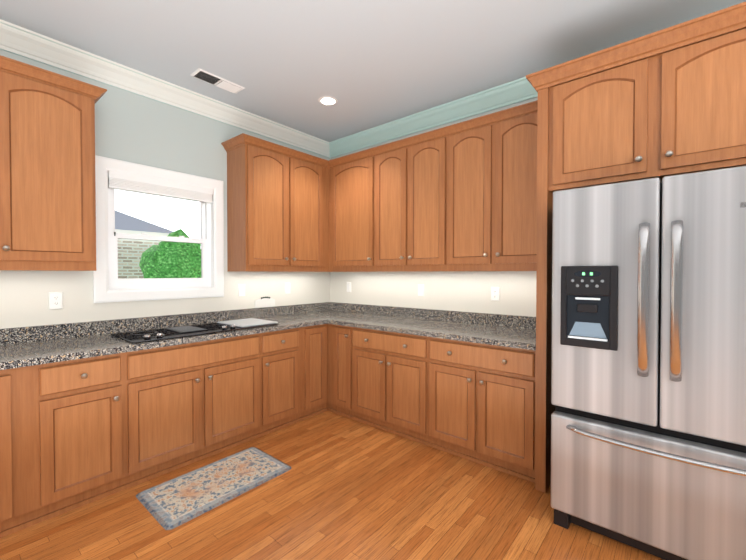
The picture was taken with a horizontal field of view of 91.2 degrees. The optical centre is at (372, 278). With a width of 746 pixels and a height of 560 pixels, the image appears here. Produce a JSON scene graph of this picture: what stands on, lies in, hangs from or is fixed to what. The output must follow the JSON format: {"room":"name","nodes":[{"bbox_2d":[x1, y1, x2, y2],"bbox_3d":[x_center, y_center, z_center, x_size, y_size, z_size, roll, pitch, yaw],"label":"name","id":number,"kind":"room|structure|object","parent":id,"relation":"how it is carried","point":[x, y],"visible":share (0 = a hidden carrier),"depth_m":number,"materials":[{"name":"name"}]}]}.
{"room":"kitchen","nodes":[
{"label":"kitchen","id":0,"kind":"room"},
{"bbox_2d":[0,49,329,328],"bbox_3d":[-2.671,-0.113,1.984,0.160,2.885,6.500,1,1,40],"label":"wall","id":1,"kind":"structure","parent":0,"point":[135,128],"depth_m":2.91,"materials":[{"name":"paint"}]},
{"bbox_2d":[0,55,106,270],"bbox_3d":[-2.346,-0.635,1.945,0.374,1.180,1.470,1,1,40],"label":"upper cabinet","id":2,"kind":"object","parent":1,"relation":"attached to","point":[47,179],"visible":1,"depth_m":2.19,"materials":[{"name":"brown wood"}]},
{"bbox_2d":[49,292,62,309],"bbox_3d":[-2.149,0.151,2.476,0.009,0.116,0.072,1,1,40],"label":"electrical outlet","id":3,"kind":"object","parent":1,"relation":"attached to","point":[55,300],"visible":1,"depth_m":2.47,"materials":[{"name":"white plastic"}]},
{"bbox_2d":[93,155,223,302],"bbox_3d":[-1.740,-0.360,3.036,0.130,1.066,0.982,1,1,40],"label":"window","id":4,"kind":"structure","parent":1,"relation":"in","point":[111,176],"depth_m":2.95,"materials":[{"name":"white wood"}]},
{"bbox_2d":[0,19,331,157],"bbox_3d":[-2.567,-1.486,1.883,0.104,0.135,6.489,1,1,40],"label":"crown molding","id":5,"kind":"structure","parent":1,"relation":"attached to","point":[23,42],"depth_m":2.80,"materials":[{"name":"paint"}]},
{"bbox_2d":[238,284,244,295],"bbox_3d":[-1.265,0.114,3.527,0.012,0.116,0.072,1,1,40],"label":"light switch","id":6,"kind":"object","parent":1,"relation":"attached to","point":[241,289],"visible":1,"depth_m":3.52,"materials":[{"name":"white plastic"}]},
{"bbox_2d":[221,133,328,271],"bbox_3d":[-0.936,-0.658,3.626,0.374,1.180,0.990,1,1,40],"label":"upper cabinet","id":7,"kind":"object","parent":1,"relation":"attached to","point":[278,195],"depth_m":3.42,"materials":[{"name":"brown wood"}]},
{"bbox_2d":[285,283,289,293],"bbox_3d":[-0.917,0.104,3.941,0.012,0.116,0.072,1,1,40],"label":"light switch","id":8,"kind":"object","parent":1,"relation":"attached to","point":[287,288],"visible":1,"depth_m":3.93,"materials":[{"name":"white plastic"}]},
{"bbox_2d":[0,411,664,559],"bbox_3d":[-0.322,1.405,0.138,6.160,0.100,6.660,1,1,40],"label":"floor","id":9,"kind":"structure","parent":0,"point":[345,488],"depth_m":2.02,"materials":[{"name":"brown wood"}]},
{"bbox_2d":[0,367,23,537],"bbox_3d":[-2.253,0.894,1.880,0.628,0.874,0.561,1,1,40],"label":"base cabinet","id":10,"kind":"object","parent":9,"relation":"on","point":[11,380],"depth_m":1.89,"materials":[{"name":"brown wood"}]},
{"bbox_2d":[24,350,143,528],"bbox_3d":[-1.899,0.888,2.303,0.628,0.874,0.543,1,1,40],"label":"base cabinet","id":11,"kind":"object","parent":9,"relation":"on","point":[75,433],"depth_m":2.09,"materials":[{"name":"brown wood"}]},
{"bbox_2d":[140,332,271,481],"bbox_3d":[-1.462,0.881,2.823,0.628,0.874,1.098,1,1,40],"label":"base cabinet","id":12,"kind":"object","parent":9,"relation":"on","point":[204,399],"depth_m":2.64,"materials":[{"name":"brown wood"}]},
{"bbox_2d":[0,302,363,369],"bbox_3d":[-1.490,0.375,2.760,0.658,0.136,3.798,1,1,40],"label":"countertop","id":13,"kind":"structure","parent":12,"relation":"on","point":[31,345],"depth_m":2.55,"materials":[{"name":"grey stone"}]},
{"bbox_2d":[111,318,277,342],"bbox_3d":[-1.328,0.384,2.864,0.465,0.032,1.105,1,1,40],"label":"cooktop","id":14,"kind":"object","parent":13,"relation":"in","point":[176,332],"visible":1,"depth_m":2.75,"materials":[{"name":"black glass"}]},
{"bbox_2d":[255,296,274,307],"bbox_3d":[-1.097,0.236,3.723,0.020,0.110,0.230,1,1,40],"label":"decorative plaque","id":15,"kind":"object","parent":13,"relation":"on","point":[265,301],"visible":1,"depth_m":3.71,"materials":[{"name":"white ceramic"}]},
{"bbox_2d":[136,447,290,529],"bbox_3d":[-1.009,1.317,2.391,0.500,0.012,0.820,1,1,40],"label":"kitchen mat","id":16,"kind":"object","parent":9,"relation":"on","point":[177,501],"visible":1,"depth_m":2.30,"materials":[{"name":"fabric"}]},
{"bbox_2d":[272,326,311,431],"bbox_3d":[-1.009,0.873,3.363,0.628,0.874,0.582,1,1,40],"label":"base cabinet","id":17,"kind":"object","parent":9,"relation":"on","point":[291,348],"depth_m":3.23,"materials":[{"name":"brown wood"}]},
{"bbox_2d":[312,325,323,415],"bbox_3d":[-0.778,0.870,3.638,0.628,0.874,0.262,1,1,40],"label":"base cabinet","id":18,"kind":"object","parent":9,"relation":"on","point":[317,344],"depth_m":3.47,"materials":[{"name":"brown wood"}]},
{"bbox_2d":[320,324,355,419],"bbox_3d":[-0.123,0.870,3.646,0.406,0.874,0.695,1,1,40],"label":"base cabinet","id":19,"kind":"object","parent":9,"relation":"on","point":[339,340],"depth_m":3.45,"materials":[{"name":"brown wood"}]},
{"bbox_2d":[356,327,435,447],"bbox_3d":[0.345,0.874,3.297,0.863,0.874,0.628,1,1,40],"label":"base cabinet","id":20,"kind":"object","parent":9,"relation":"on","point":[396,372],"depth_m":3.02,"materials":[{"name":"brown wood"}]},
{"bbox_2d":[328,304,535,349],"bbox_3d":[0.499,0.369,3.141,1.896,0.136,0.658,1,1,40],"label":"countertop","id":21,"kind":"structure","parent":20,"relation":"on","point":[514,331],"depth_m":3.10,"materials":[{"name":"grey stone"}]},
{"bbox_2d":[436,338,535,482],"bbox_3d":[0.901,0.881,2.830,0.872,0.874,0.628,1,1,40],"label":"base cabinet","id":22,"kind":"object","parent":9,"relation":"on","point":[486,393],"depth_m":2.52,"materials":[{"name":"brown wood"}]},
{"bbox_2d":[526,2,745,492],"bbox_3d":[1.653,0.039,2.135,1.266,2.577,0.709,1,1,40],"label":"surround","id":23,"kind":"object","parent":9,"relation":"on","point":[662,103],"visible":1,"depth_m":1.95,"materials":[{"name":"brown wood"}]},
{"bbox_2d":[551,166,745,559],"bbox_3d":[1.567,0.432,1.978,0.910,1.795,0.992,1,1,40],"label":"refrigerator","id":24,"kind":"object","parent":9,"relation":"on","point":[648,414],"visible":1,"depth_m":1.67,"materials":[{"name":"silver metal"}]},
{"bbox_2d":[0,0,745,141],"bbox_3d":[-0.322,-1.589,0.096,6.160,0.120,6.660,1,1,40],"label":"ceiling","id":25,"kind":"structure","parent":0,"point":[368,64],"depth_m":2.41,"materials":[{"name":"white paint"}]},
{"bbox_2d":[191,68,244,93],"bbox_3d":[-1.228,-1.560,2.906,0.150,0.014,0.380,1,1,40],"label":"ceiling vent","id":26,"kind":"object","parent":25,"relation":"in","point":[216,80],"visible":0.96,"depth_m":2.89,"materials":[{"name":"white metal"}]},
{"bbox_2d":[318,96,337,104],"bbox_3d":[-0.397,-1.568,3.228,0.170,0.006,0.170,1,1,40],"label":"recessed light","id":27,"kind":"object","parent":25,"relation":"in","point":[327,100],"visible":1,"depth_m":3.21,"materials":[{"name":"white"}]},
{"bbox_2d":[330,97,537,316],"bbox_3d":[1.767,-0.122,2.607,6.160,2.885,0.160,1,1,40],"label":"wall","id":28,"kind":"structure","parent":0,"point":[466,291],"depth_m":3.42,"materials":[{"name":"paint"}]},
{"bbox_2d":[347,282,350,291],"bbox_3d":[-0.281,0.099,4.213,0.072,0.116,0.012,1,1,40],"label":"light switch","id":29,"kind":"object","parent":28,"relation":"attached to","point":[348,286],"visible":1,"depth_m":4.21,"materials":[{"name":"white plastic"}]},
{"bbox_2d":[418,284,423,295],"bbox_3d":[0.468,0.114,3.585,0.072,0.116,0.012,1,1,40],"label":"electrical outlet","id":30,"kind":"object","parent":28,"relation":"attached to","point":[420,289],"visible":1,"depth_m":3.58,"materials":[{"name":"white plastic"}]},
{"bbox_2d":[328,77,537,156],"bbox_3d":[1.786,-1.493,2.399,5.869,0.135,0.104,1,1,40],"label":"crown molding","id":31,"kind":"structure","parent":28,"relation":"attached to","point":[518,90],"depth_m":3.37,"materials":[{"name":"paint"}]},
{"bbox_2d":[329,100,537,271],"bbox_3d":[0.338,-0.656,3.447,2.556,1.180,0.374,1,1,40],"label":"upper cabinet","id":32,"kind":"object","parent":28,"relation":"attached to","point":[461,196],"depth_m":3.05,"materials":[{"name":"brown wood"}]},
{"bbox_2d":[491,287,498,300],"bbox_3d":[1.039,0.131,3.108,0.072,0.116,0.009,1,1,40],"label":"electrical outlet","id":33,"kind":"object","parent":28,"relation":"attached to","point":[494,293],"visible":1,"depth_m":3.11,"materials":[{"name":"white plastic"}]},
{"label":"outside","id":34,"kind":"structure","parent":0,"visible":0},
{"bbox_2d":[115,189,199,238],"bbox_3d":[-10.542,-3.320,13.439,0.001,9.020,15.000,1,1,40],"label":"sky","id":35,"kind":"structure","parent":34,"point":[174,209],"depth_m":15.42,"materials":[{"name":"white"}]},
{"bbox_3d":[-5.949,1.302,8.996,13.830,0.100,16.000,1,1,40],"label":"ground","id":36,"kind":"structure","parent":34,"visible":0},
{"bbox_2d":[115,210,173,278],"bbox_3d":[-7.551,-0.435,6.191,5.350,3.452,6.080,1,1,40],"label":"neighbor house","id":37,"kind":"structure","parent":36,"relation":"on","point":[124,271],"depth_m":6.33,"materials":[{"name":"white"}]},
{"bbox_2d":[139,229,200,277],"bbox_3d":[-2.697,0.235,6.348,1.547,2.137,2.384,1,1,40],"label":"bush","id":38,"kind":"object","parent":36,"relation":"on","point":[160,253],"depth_m":5.44,"materials":[{"name":"green plant"}]}
]}

